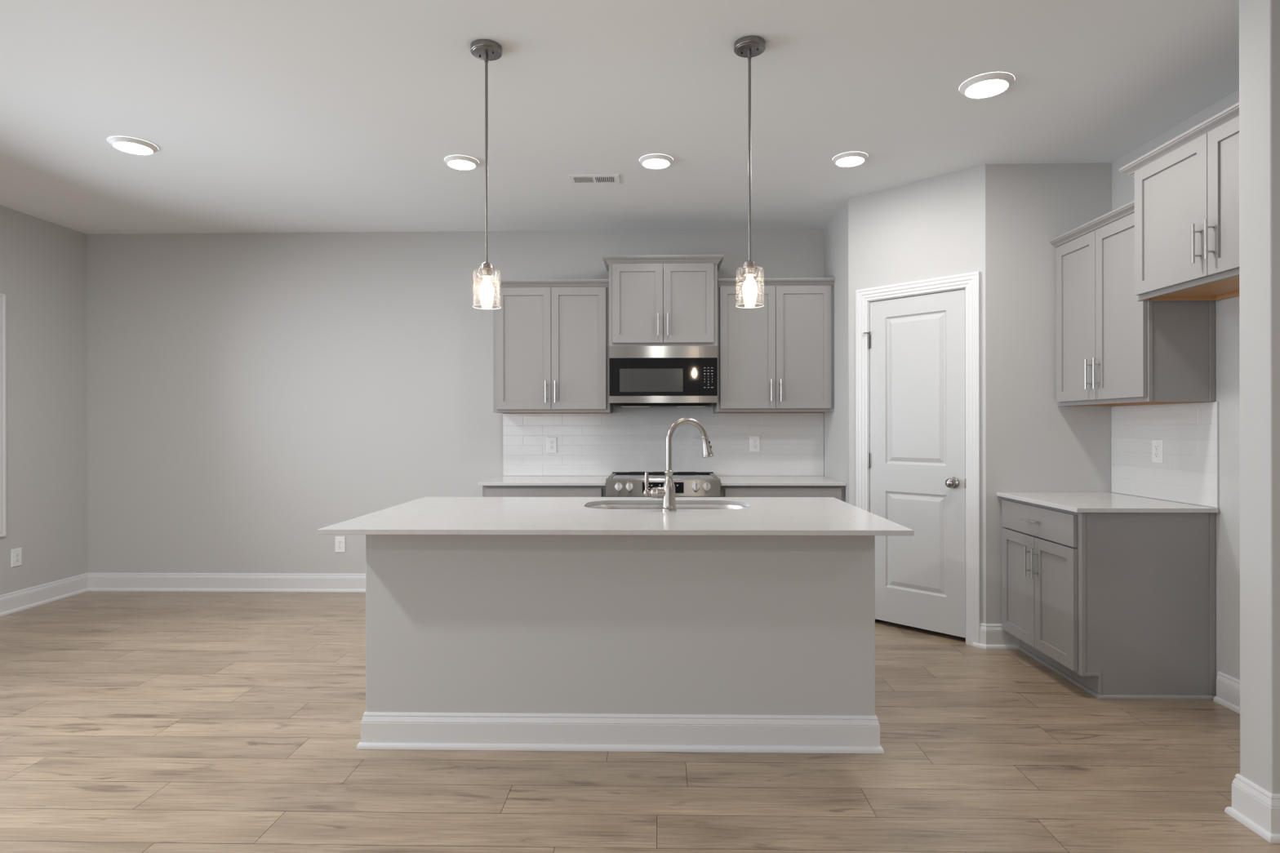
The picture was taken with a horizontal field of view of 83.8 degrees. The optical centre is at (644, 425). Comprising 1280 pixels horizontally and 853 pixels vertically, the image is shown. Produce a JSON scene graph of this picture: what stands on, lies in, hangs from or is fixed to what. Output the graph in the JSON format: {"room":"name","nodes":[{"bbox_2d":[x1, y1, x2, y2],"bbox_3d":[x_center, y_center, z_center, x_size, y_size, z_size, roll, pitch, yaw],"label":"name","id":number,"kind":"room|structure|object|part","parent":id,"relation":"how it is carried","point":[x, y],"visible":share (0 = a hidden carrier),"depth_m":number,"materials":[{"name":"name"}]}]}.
{"room":"kitchen","nodes":[
{"label":"kitchen","id":0,"kind":"room"},
{"bbox_2d":[0,204,87,595],"bbox_3d":[-4.456,-0.093,0.495,0.120,2.763,9.999,0,0,1],"label":"wall","id":1,"kind":"structure","parent":0,"point":[43,264],"depth_m":5.10,"materials":[{"name":"grey paint"}]},
{"bbox_2d":[0,293,6,537],"bbox_3d":[-4.374,-0.071,3.423,0.118,1.623,2.737,0,0,1],"label":"window","id":2,"kind":"structure","parent":1,"relation":"in","point":[2,296],"depth_m":4.77,"materials":[{"name":"white paint"}]},
{"bbox_2d":[10,547,22,567],"bbox_3d":[-4.296,0.902,4.883,0.008,0.121,0.077,0,0,1],"label":"wall outlet","id":3,"kind":"object","parent":1,"relation":"attached to","point":[16,553],"visible":1,"depth_m":4.88,"materials":[{"name":"white plastic"}]},
{"bbox_2d":[0,573,88,617],"bbox_3d":[-4.323,1.200,3.188,0.027,0.136,4.609,0,0,1],"label":"baseboard","id":4,"kind":"structure","parent":1,"relation":"attached to","point":[29,597],"depth_m":5.07,"materials":[{"name":"white paint"}]},
{"bbox_2d":[87,228,823,573],"bbox_3d":[0.154,-0.100,5.457,9.125,2.763,0.120,0,0,1],"label":"wall","id":5,"kind":"structure","parent":0,"point":[250,395],"depth_m":5.46,"materials":[{"name":"grey paint"}]},
{"bbox_2d":[87,573,365,592],"bbox_3d":[-2.685,1.198,5.444,3.205,0.136,0.027,0,0,1],"label":"baseboard","id":6,"kind":"structure","parent":5,"relation":"attached to","point":[119,582],"depth_m":5.46,"materials":[{"name":"white paint"}]},
{"bbox_2d":[334,536,345,552],"bbox_3d":[-2.324,0.907,5.446,0.077,0.121,0.008,0,0,1],"label":"wall outlet","id":7,"kind":"object","parent":5,"relation":"attached to","point":[340,541],"visible":1,"depth_m":5.44,"materials":[{"name":"white plastic"}]},
{"bbox_2d":[490,279,612,413],"bbox_3d":[-0.686,-0.567,5.234,0.880,0.945,0.362,0,0,1],"label":"upper cabinet","id":8,"kind":"object","parent":5,"relation":"attached to","point":[551,354],"visible":0.96,"depth_m":5.10,"materials":[{"name":"grey paint"}]},
{"bbox_3d":[-0.864,-0.552,5.103,0.390,0.869,0.019,0,0,1],"label":"door","id":9,"kind":"part","parent":8,"relation":"part of","materials":[{"name":"grey paint"}]},
{"bbox_3d":[-0.701,-0.243,5.072,0.012,0.156,0.036,0,0,1],"label":"handle","id":10,"kind":"part","parent":8,"relation":"part of","materials":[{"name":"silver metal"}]},
{"bbox_3d":[-0.686,-1.011,5.240,0.880,0.057,0.349,0,0,1],"label":"crown moulding","id":11,"kind":"part","parent":8,"relation":"part of","materials":[{"name":"grey paint"}]},
{"bbox_3d":[-0.633,-0.243,5.070,0.012,0.156,0.036,0,0,1],"label":"handle","id":12,"kind":"part","parent":8,"relation":"part of","materials":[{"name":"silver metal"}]},
{"bbox_3d":[-0.470,-0.553,5.094,0.390,0.869,0.019,0,0,1],"label":"door","id":13,"kind":"part","parent":8,"relation":"part of","materials":[{"name":"grey paint"}]},
{"bbox_2d":[502,404,823,475],"bbox_3d":[0.138,0.086,5.393,2.422,0.587,0.007,0,0,1],"label":"tile backsplash","id":14,"kind":"structure","parent":5,"relation":"attached to","point":[625,439],"depth_m":5.39,"materials":[{"name":"white tile"}]},
{"bbox_2d":[546,436,556,453],"bbox_3d":[-0.702,0.146,5.403,0.077,0.121,0.008,0,0,1],"label":"wall outlet","id":15,"kind":"object","parent":14,"relation":"attached to","point":[551,441],"visible":1,"depth_m":5.40,"materials":[{"name":"white plastic"}]},
{"bbox_2d":[749,435,759,452],"bbox_3d":[0.831,0.137,5.370,0.077,0.121,0.008,0,0,1],"label":"wall outlet","id":16,"kind":"object","parent":14,"relation":"attached to","point":[754,441],"visible":1,"depth_m":5.37,"materials":[{"name":"white plastic"}]},
{"bbox_2d":[602,254,724,346],"bbox_3d":[0.135,-0.876,5.179,0.850,0.631,0.436,0,0,1],"label":"upper cabinet","id":17,"kind":"object","parent":5,"relation":"attached to","point":[655,300],"visible":0.92,"depth_m":5.00,"materials":[{"name":"grey paint"}]},
{"bbox_3d":[-0.048,-0.860,5.010,0.354,0.554,0.019,0,0,1],"label":"door","id":18,"kind":"part","parent":17,"relation":"part of","materials":[{"name":"grey paint"}]},
{"bbox_3d":[0.096,-0.708,4.980,0.012,0.156,0.036,0,0,1],"label":"handle","id":19,"kind":"part","parent":17,"relation":"part of","materials":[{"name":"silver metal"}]},
{"bbox_2d":[608,346,717,407],"bbox_3d":[0.136,-0.348,5.191,0.756,0.421,0.388,0,0,1],"label":"microwave","id":20,"kind":"object","parent":17,"relation":"attached to","point":[641,376],"visible":1,"depth_m":5.00,"materials":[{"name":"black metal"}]},
{"bbox_3d":[0.069,-0.342,5.001,0.630,0.267,0.003,0,0,1],"label":"door glass","id":21,"kind":"part","parent":20,"relation":"part of","materials":[{"name":"black glass"}]},
{"bbox_3d":[0.134,-1.163,5.185,0.850,0.057,0.424,0,0,1],"label":"crown moulding","id":22,"kind":"part","parent":17,"relation":"part of","materials":[{"name":"grey paint"}]},
{"bbox_3d":[0.164,-0.708,4.978,0.012,0.156,0.036,0,0,1],"label":"handle","id":23,"kind":"part","parent":17,"relation":"part of","materials":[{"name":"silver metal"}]},
{"bbox_3d":[0.309,-0.860,5.003,0.354,0.554,0.019,0,0,1],"label":"door","id":24,"kind":"part","parent":17,"relation":"part of","materials":[{"name":"grey paint"}]},
{"bbox_2d":[713,277,835,412],"bbox_3d":[0.932,-0.571,5.199,0.829,0.942,0.362,0,0,1],"label":"upper cabinet","id":25,"kind":"object","parent":5,"relation":"attached to","point":[777,356],"visible":0.96,"depth_m":5.06,"materials":[{"name":"grey paint"}]},
{"bbox_3d":[0.734,-0.557,5.068,0.390,0.868,0.019,0,0,1],"label":"door","id":26,"kind":"part","parent":25,"relation":"part of","materials":[{"name":"grey paint"}]},
{"bbox_3d":[0.896,-0.250,5.037,0.012,0.156,0.036,0,0,1],"label":"handle","id":27,"kind":"part","parent":25,"relation":"part of","materials":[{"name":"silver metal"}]},
{"bbox_3d":[0.928,-1.014,5.053,0.829,0.057,0.044,0,0,1],"label":"crown moulding","id":28,"kind":"part","parent":25,"relation":"part of","materials":[{"name":"grey paint"}]},
{"bbox_3d":[0.964,-0.250,5.036,0.012,0.156,0.036,0,0,1],"label":"handle","id":29,"kind":"part","parent":25,"relation":"part of","materials":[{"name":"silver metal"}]},
{"bbox_3d":[1.127,-0.557,5.060,0.390,0.868,0.019,0,0,1],"label":"door","id":30,"kind":"part","parent":25,"relation":"part of","materials":[{"name":"grey paint"}]},
{"bbox_2d":[0,0,1239,234],"bbox_3d":[0.104,-1.541,0.397,9.305,0.120,10.299,0,0,1],"label":"ceiling","id":31,"kind":"structure","parent":0,"point":[261,116],"depth_m":3.23,"materials":[{"name":"white paint"}]},
{"bbox_2d":[106,136,158,155],"bbox_3d":[-2.686,-1.464,3.748,0.218,0.025,0.218,0,0,1],"label":"recessed light","id":32,"kind":"object","parent":31,"relation":"in","point":[128,144],"visible":1,"depth_m":3.71,"materials":[{"name":"white plastic"}]},
{"bbox_2d":[444,155,479,169],"bbox_3d":[-1.023,-1.467,3.993,0.188,0.025,0.188,0,0,1],"label":"recessed light","id":33,"kind":"object","parent":31,"relation":"in","point":[456,162],"visible":1,"depth_m":3.95,"materials":[{"name":"white plastic"}]},
{"bbox_2d":[470,39,502,309],"bbox_3d":[-0.617,-0.971,2.790,0.121,1.017,0.121,0,0,1],"label":"pendant light","id":34,"kind":"object","parent":31,"relation":"hanging from","point":[486,50],"visible":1,"depth_m":2.79,"materials":[{"name":"silver metal"}]},
{"bbox_3d":[-0.617,-1.042,2.790,0.015,0.823,0.015,0,0,1],"label":"rod","id":35,"kind":"part","parent":34,"relation":"part of","materials":[{"name":"silver metal"}]},
{"bbox_3d":[-0.617,-0.530,2.790,0.057,0.102,0.057,0,0,1],"label":"bulb","id":36,"kind":"part","parent":34,"relation":"part of","materials":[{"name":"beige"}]},
{"bbox_2d":[479,262,494,278],"bbox_3d":[-0.617,-0.609,2.790,0.060,0.056,0.060,0,0,1],"label":"socket","id":37,"kind":"object","parent":34,"relation":"attached to","point":[486,268],"depth_m":2.77,"materials":[{"name":"silver metal"}]},
{"bbox_2d":[568,173,620,184],"bbox_3d":[-0.299,-1.477,4.279,0.300,0.006,0.160,0,0,1],"label":"ceiling vent","id":38,"kind":"object","parent":31,"relation":"in","point":[602,179],"visible":1,"depth_m":4.28,"materials":[{"name":"white metal"}]},
{"bbox_2d":[639,153,672,168],"bbox_3d":[0.065,-1.468,3.979,0.188,0.025,0.188,0,0,1],"label":"recessed light","id":39,"kind":"object","parent":31,"relation":"in","point":[655,161],"visible":1,"depth_m":3.94,"materials":[{"name":"white plastic"}]},
{"bbox_2d":[733,35,765,308],"bbox_3d":[0.408,-0.973,2.768,0.121,1.017,0.121,0,0,1],"label":"pendant light","id":40,"kind":"object","parent":31,"relation":"hanging from","point":[749,46],"visible":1,"depth_m":2.76,"materials":[{"name":"silver"}]},
{"bbox_2d":[742,260,757,276],"bbox_3d":[0.409,-0.611,2.768,0.060,0.056,0.060,0,0,1],"label":"socket","id":41,"kind":"object","parent":40,"relation":"attached to","point":[749,267],"depth_m":2.75,"materials":[{"name":"silver metal"}]},
{"bbox_3d":[0.408,-1.043,2.768,0.015,0.823,0.015,0,0,1],"label":"rod","id":42,"kind":"part","parent":40,"relation":"part of","materials":[{"name":"silver metal"}]},
{"bbox_3d":[0.409,-0.532,2.768,0.057,0.102,0.057,0,0,1],"label":"bulb","id":43,"kind":"part","parent":40,"relation":"part of","materials":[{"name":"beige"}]},
{"bbox_2d":[832,151,867,166],"bbox_3d":[1.139,-1.470,3.951,0.188,0.025,0.188,0,0,1],"label":"recessed light","id":44,"kind":"object","parent":31,"relation":"in","point":[849,158],"visible":1,"depth_m":3.91,"materials":[{"name":"white plastic"}]},
{"bbox_2d":[959,71,1014,97],"bbox_3d":[1.486,-1.470,3.099,0.218,0.025,0.218,0,0,1],"label":"recessed light","id":45,"kind":"object","parent":31,"relation":"in","point":[988,84],"visible":1,"depth_m":3.06,"materials":[{"name":"white plastic"}]},
{"bbox_2d":[0,591,1279,852],"bbox_3d":[0.108,1.263,0.397,9.005,0.002,9.999,0,0,1],"label":"floor","id":46,"kind":"structure","parent":0,"point":[131,722],"depth_m":2.63,"materials":[{"name":"brown wood"}]},
{"bbox_2d":[482,485,607,497],"bbox_3d":[-0.670,0.832,5.081,0.832,0.861,0.666,0,0,1],"label":"base cabinet","id":47,"kind":"object","parent":46,"relation":"on","point":[487,491],"visible":0.09,"depth_m":4.79,"materials":[{"name":"grey paint"}]},
{"bbox_2d":[477,475,608,485],"bbox_3d":[-0.680,0.391,5.087,0.858,0.020,0.636,0,0,1],"label":"countertop","id":48,"kind":"structure","parent":47,"relation":"on","point":[500,480],"depth_m":4.91,"materials":[{"name":"white stone"}]},
{"bbox_2d":[355,534,884,754],"bbox_3d":[-0.091,0.831,3.271,2.046,0.861,1.019,0,0,1],"label":"kitchen island","id":49,"kind":"object","parent":46,"relation":"on","point":[485,642],"visible":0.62,"depth_m":2.79,"materials":[{"name":"grey paint"}]},
{"bbox_2d":[317,497,914,535],"bbox_3d":[-0.102,0.390,3.205,2.182,0.020,1.196,0,0,1],"label":"island countertop","id":50,"kind":"structure","parent":49,"relation":"on","point":[543,516],"depth_m":2.90,"materials":[{"name":"white stone"}]},
{"bbox_2d":[587,503,748,509],"bbox_3d":[0.112,0.515,3.447,0.845,0.230,0.439,0,0,1],"label":"sink","id":51,"kind":"object","parent":50,"relation":"in","point":[613,506],"visible":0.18,"depth_m":3.64,"materials":[{"name":"silver metal"}]},
{"bbox_2d":[643,417,713,511],"bbox_3d":[0.161,0.172,3.225,0.331,0.416,0.079,0,0,-16],"label":"kitchen faucet","id":52,"kind":"object","parent":50,"relation":"on","point":[667,492],"visible":1,"depth_m":3.19,"materials":[{"name":"silver metal"}]},
{"bbox_3d":[0.009,0.263,3.208,0.029,0.111,0.029,0,0,1],"label":"lever","id":53,"kind":"part","parent":52,"relation":"part of","materials":[{"name":"silver metal"}]},
{"bbox_3d":[0.193,0.082,3.237,0.205,0.236,0.027,0,0,-21],"label":"spout","id":54,"kind":"part","parent":52,"relation":"part of","materials":[{"name":"silver metal"}]},
{"bbox_3d":[-0.091,1.194,3.262,2.046,0.136,1.001,0,0,1],"label":"baseboard","id":55,"kind":"part","parent":49,"relation":"part of","materials":[{"name":"white paint"}]},
{"bbox_2d":[605,471,720,497],"bbox_3d":[0.131,0.804,5.031,0.761,0.916,0.712,0,0,1],"label":"range","id":56,"kind":"object","parent":46,"relation":"on","point":[618,484],"visible":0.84,"depth_m":4.74,"materials":[{"name":"metal"}]},
{"bbox_3d":[-0.234,0.368,5.075,0.030,0.022,0.600,0,0,1],"label":"rail","id":57,"kind":"part","parent":56,"relation":"part of","materials":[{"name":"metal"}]},
{"bbox_3d":[-0.170,0.405,4.723,0.053,0.053,0.039,0,0,1],"label":"knob","id":58,"kind":"part","parent":56,"relation":"part of","materials":[{"name":"silver metal"}]},
{"bbox_3d":[-0.099,0.405,4.722,0.053,0.053,0.039,0,0,1],"label":"knob","id":59,"kind":"part","parent":56,"relation":"part of","materials":[{"name":"silver metal"}]},
{"bbox_3d":[0.137,0.362,5.364,0.757,0.032,0.045,0,0,1],"label":"vent trim","id":60,"kind":"part","parent":56,"relation":"part of","materials":[{"name":"black metal"}]},
{"bbox_2d":[612,473,713,478],"bbox_3d":[0.131,0.371,5.054,0.701,0.022,0.576,0,0,1],"label":"cooktop","id":61,"kind":"object","parent":56,"relation":"in","point":[614,475],"depth_m":5.10,"materials":[{"name":"grey"}]},
{"bbox_3d":[0.342,0.404,4.712,0.053,0.053,0.039,0,0,1],"label":"knob","id":62,"kind":"part","parent":56,"relation":"part of","materials":[{"name":"silver metal"}]},
{"bbox_3d":[0.412,0.404,4.711,0.053,0.053,0.039,0,0,1],"label":"knob","id":63,"kind":"part","parent":56,"relation":"part of","materials":[{"name":"silver metal"}]},
{"bbox_3d":[0.496,0.367,5.059,0.030,0.022,0.600,0,0,1],"label":"rail","id":64,"kind":"part","parent":56,"relation":"part of","materials":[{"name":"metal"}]},
{"bbox_2d":[719,485,844,502],"bbox_3d":[0.931,0.830,5.046,0.824,0.861,0.666,0,0,1],"label":"base cabinet","id":65,"kind":"object","parent":46,"relation":"on","point":[836,491],"visible":0.05,"depth_m":4.75,"materials":[{"name":"grey paint"}]},
{"bbox_2d":[716,475,846,485],"bbox_3d":[0.929,0.389,5.053,0.830,0.020,0.636,0,0,1],"label":"countertop","id":66,"kind":"structure","parent":65,"relation":"on","point":[725,480],"depth_m":4.88,"materials":[{"name":"white stone"}]},
{"bbox_3d":[0.925,0.493,4.759,0.772,0.151,0.019,0,0,1],"label":"drawer","id":67,"kind":"part","parent":65,"relation":"part of","materials":[{"name":"grey paint"}]},
{"bbox_2d":[1001,497,1216,700],"bbox_3d":[2.301,0.828,3.654,0.666,0.861,0.760,0,0,1],"label":"base cabinet","id":68,"kind":"object","parent":46,"relation":"on","point":[1118,606],"visible":0.99,"depth_m":3.29,"materials":[{"name":"grey paint"}]},
{"bbox_3d":[2.018,0.858,3.844,0.019,0.568,0.346,0,0,1],"label":"door","id":69,"kind":"part","parent":68,"relation":"part of","materials":[{"name":"grey paint"}]},
{"bbox_3d":[1.987,0.702,3.704,0.036,0.156,0.012,0,0,1],"label":"handle","id":70,"kind":"part","parent":68,"relation":"part of","materials":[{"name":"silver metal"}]},
{"bbox_3d":[1.986,0.489,3.670,0.036,0.012,0.156,0,0,1],"label":"handle","id":71,"kind":"part","parent":68,"relation":"part of","materials":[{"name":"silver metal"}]},
{"bbox_3d":[1.986,0.702,3.636,0.036,0.156,0.012,0,0,1],"label":"handle","id":72,"kind":"part","parent":68,"relation":"part of","materials":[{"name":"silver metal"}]},
{"bbox_3d":[2.014,0.492,3.669,0.019,0.151,0.695,0,0,1],"label":"drawer","id":73,"kind":"part","parent":68,"relation":"part of","materials":[{"name":"grey paint"}]},
{"bbox_3d":[2.010,0.858,3.495,0.019,0.568,0.346,0,0,1],"label":"door","id":74,"kind":"part","parent":68,"relation":"part of","materials":[{"name":"grey paint"}]},
{"bbox_3d":[2.073,1.190,3.291,0.072,0.101,0.004,0,0,1],"label":"toe notch trim","id":75,"kind":"part","parent":68,"relation":"part of","materials":[{"name":"grey paint"}]},
{"bbox_2d":[996,492,1218,512],"bbox_3d":[2.305,0.387,3.646,0.638,0.020,0.777,0,0,1],"label":"countertop","id":76,"kind":"structure","parent":68,"relation":"on","point":[1077,502],"depth_m":3.50,"materials":[{"name":"white stone"}]},
{"bbox_2d":[823,199,848,503],"bbox_3d":[1.394,-0.101,5.018,0.100,2.763,0.704,0,0,1],"label":"wall","id":77,"kind":"structure","parent":0,"point":[836,233],"depth_m":4.92,"materials":[{"name":"grey paint"}]},
{"bbox_2d":[848,164,986,623],"bbox_3d":[1.671,-0.102,4.391,0.100,2.763,0.866,0,0,-44],"label":"wall","id":78,"kind":"structure","parent":0,"point":[934,227],"depth_m":4.32,"materials":[{"name":"grey paint"}]},
{"bbox_2d":[855,271,980,645],"bbox_3d":[1.660,0.191,4.358,0.162,2.137,0.772,0,0,-44],"label":"door","id":79,"kind":"structure","parent":78,"relation":"in","point":[917,343],"depth_m":4.31,"materials":[{"name":"white paint"}]},
{"bbox_3d":[1.788,0.334,4.157,0.068,0.065,0.065,0,0,-44],"label":"knob","id":80,"kind":"part","parent":79,"relation":"part of","materials":[{"name":"silver metal"}]},
{"bbox_2d":[985,162,1112,623],"bbox_3d":[2.349,-0.103,4.085,0.828,2.763,0.100,0,0,1],"label":"wall","id":81,"kind":"structure","parent":0,"point":[1034,443],"depth_m":4.04,"materials":[{"name":"grey paint"}]},
{"bbox_2d":[973,622,1019,649],"bbox_3d":[1.994,1.191,4.034,0.252,0.136,0.064,0,0,12],"label":"baseboard","id":82,"kind":"structure","parent":81,"relation":"attached to","point":[992,636],"depth_m":4.03,"materials":[{"name":"white paint"}]},
{"bbox_2d":[1111,88,1239,695],"bbox_3d":[2.683,-0.103,3.155,0.120,2.763,1.744,0,0,1],"label":"wall","id":83,"kind":"structure","parent":0,"point":[1227,310],"depth_m":3.22,"materials":[{"name":"grey paint"}]},
{"bbox_2d":[1049,200,1215,405],"bbox_3d":[2.452,-0.580,3.656,0.360,0.937,0.750,0,0,1],"label":"upper cabinet","id":84,"kind":"object","parent":83,"relation":"attached to","point":[1113,348],"visible":0.85,"depth_m":3.48,"materials":[{"name":"grey paint"}]},
{"bbox_3d":[2.321,-0.566,3.831,0.019,0.863,0.358,0,0,1],"label":"door","id":85,"kind":"part","parent":84,"relation":"part of","materials":[{"name":"grey paint"}]},
{"bbox_3d":[2.291,-0.266,3.685,0.036,0.156,0.012,0,0,1],"label":"handle","id":86,"kind":"part","parent":84,"relation":"part of","materials":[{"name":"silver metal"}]},
{"bbox_3d":[2.305,-1.020,3.661,0.044,0.057,0.747,0,0,1],"label":"crown moulding","id":87,"kind":"part","parent":84,"relation":"part of","materials":[{"name":"grey paint"}]},
{"bbox_3d":[2.289,-0.266,3.617,0.036,0.156,0.012,0,0,1],"label":"handle","id":88,"kind":"part","parent":84,"relation":"part of","materials":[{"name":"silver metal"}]},
{"bbox_3d":[2.313,-0.566,3.469,0.019,0.863,0.358,0,0,1],"label":"door","id":89,"kind":"part","parent":84,"relation":"part of","materials":[{"name":"grey paint"}]},
{"bbox_2d":[1111,401,1218,507],"bbox_3d":[2.629,0.133,3.643,0.008,0.486,0.768,0,0,1],"label":"tile backsplash","id":90,"kind":"structure","parent":83,"relation":"attached to","point":[1188,473],"depth_m":3.57,"materials":[{"name":"white tile"}]},
{"bbox_2d":[1151,439,1163,463],"bbox_3d":[2.622,0.131,3.650,0.008,0.121,0.077,0,0,1],"label":"wall outlet","id":91,"kind":"object","parent":90,"relation":"attached to","point":[1157,445],"visible":1,"depth_m":3.64,"materials":[{"name":"white plastic"}]},
{"bbox_2d":[1154,452,1159,457],"bbox_3d":[2.619,0.151,3.650,0.003,0.027,0.034,0,0,1],"label":"receptacle","id":92,"kind":"object","parent":91,"relation":"attached to","point":[1156,454],"depth_m":3.65,"materials":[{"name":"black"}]},
{"bbox_2d":[1154,444,1159,450],"bbox_3d":[2.619,0.112,3.650,0.003,0.027,0.034,0,0,1],"label":"receptacle","id":93,"kind":"object","parent":91,"relation":"attached to","point":[1156,446],"depth_m":3.65,"materials":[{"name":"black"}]},
{"bbox_2d":[1119,102,1239,301],"bbox_3d":[2.398,-0.882,2.810,0.430,0.624,1.002,0,0,1],"label":"upper cabinet","id":94,"kind":"object","parent":83,"relation":"attached to","point":[1187,187],"visible":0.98,"depth_m":2.94,"materials":[{"name":"grey paint"}]},
{"bbox_3d":[2.233,-0.874,3.030,0.019,0.562,0.429,0,0,1],"label":"door","id":95,"kind":"part","parent":94,"relation":"part of","materials":[{"name":"grey paint"}]},
{"bbox_3d":[2.404,-1.166,2.810,0.418,0.057,1.002,0,0,1],"label":"crown moulding","id":96,"kind":"part","parent":94,"relation":"part of","materials":[{"name":"grey paint"}]},
{"bbox_3d":[2.202,-0.727,2.848,0.036,0.156,0.012,0,0,1],"label":"handle","id":97,"kind":"part","parent":94,"relation":"part of","materials":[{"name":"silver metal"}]},
{"bbox_3d":[2.200,-0.727,2.781,0.036,0.156,0.012,0,0,1],"label":"handle","id":98,"kind":"part","parent":94,"relation":"part of","materials":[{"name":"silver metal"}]},
{"bbox_3d":[2.224,-0.874,2.598,0.019,0.562,0.429,0,0,1],"label":"door","id":99,"kind":"part","parent":94,"relation":"part of","materials":[{"name":"grey paint"}]},
{"bbox_2d":[1213,671,1239,714],"bbox_3d":[2.603,1.190,2.773,0.027,0.136,0.976,0,0,1],"label":"baseboard","id":100,"kind":"structure","parent":83,"relation":"attached to","point":[1228,687],"depth_m":3.19,"materials":[{"name":"white paint"}]},
{"bbox_2d":[1239,0,1279,793],"bbox_3d":[3.281,-0.104,2.210,2.734,2.763,0.122,0,0,1],"label":"wall","id":101,"kind":"structure","parent":0,"point":[1259,20],"depth_m":2.22,"materials":[{"name":"grey paint"}]},
{"bbox_2d":[1224,773,1279,843],"bbox_3d":[3.270,1.190,2.210,2.760,0.136,0.175,0,0,1],"label":"baseboard","id":102,"kind":"structure","parent":101,"relation":"attached to","point":[1258,809],"depth_m":2.22,"materials":[{"name":"white paint"}]}
]}

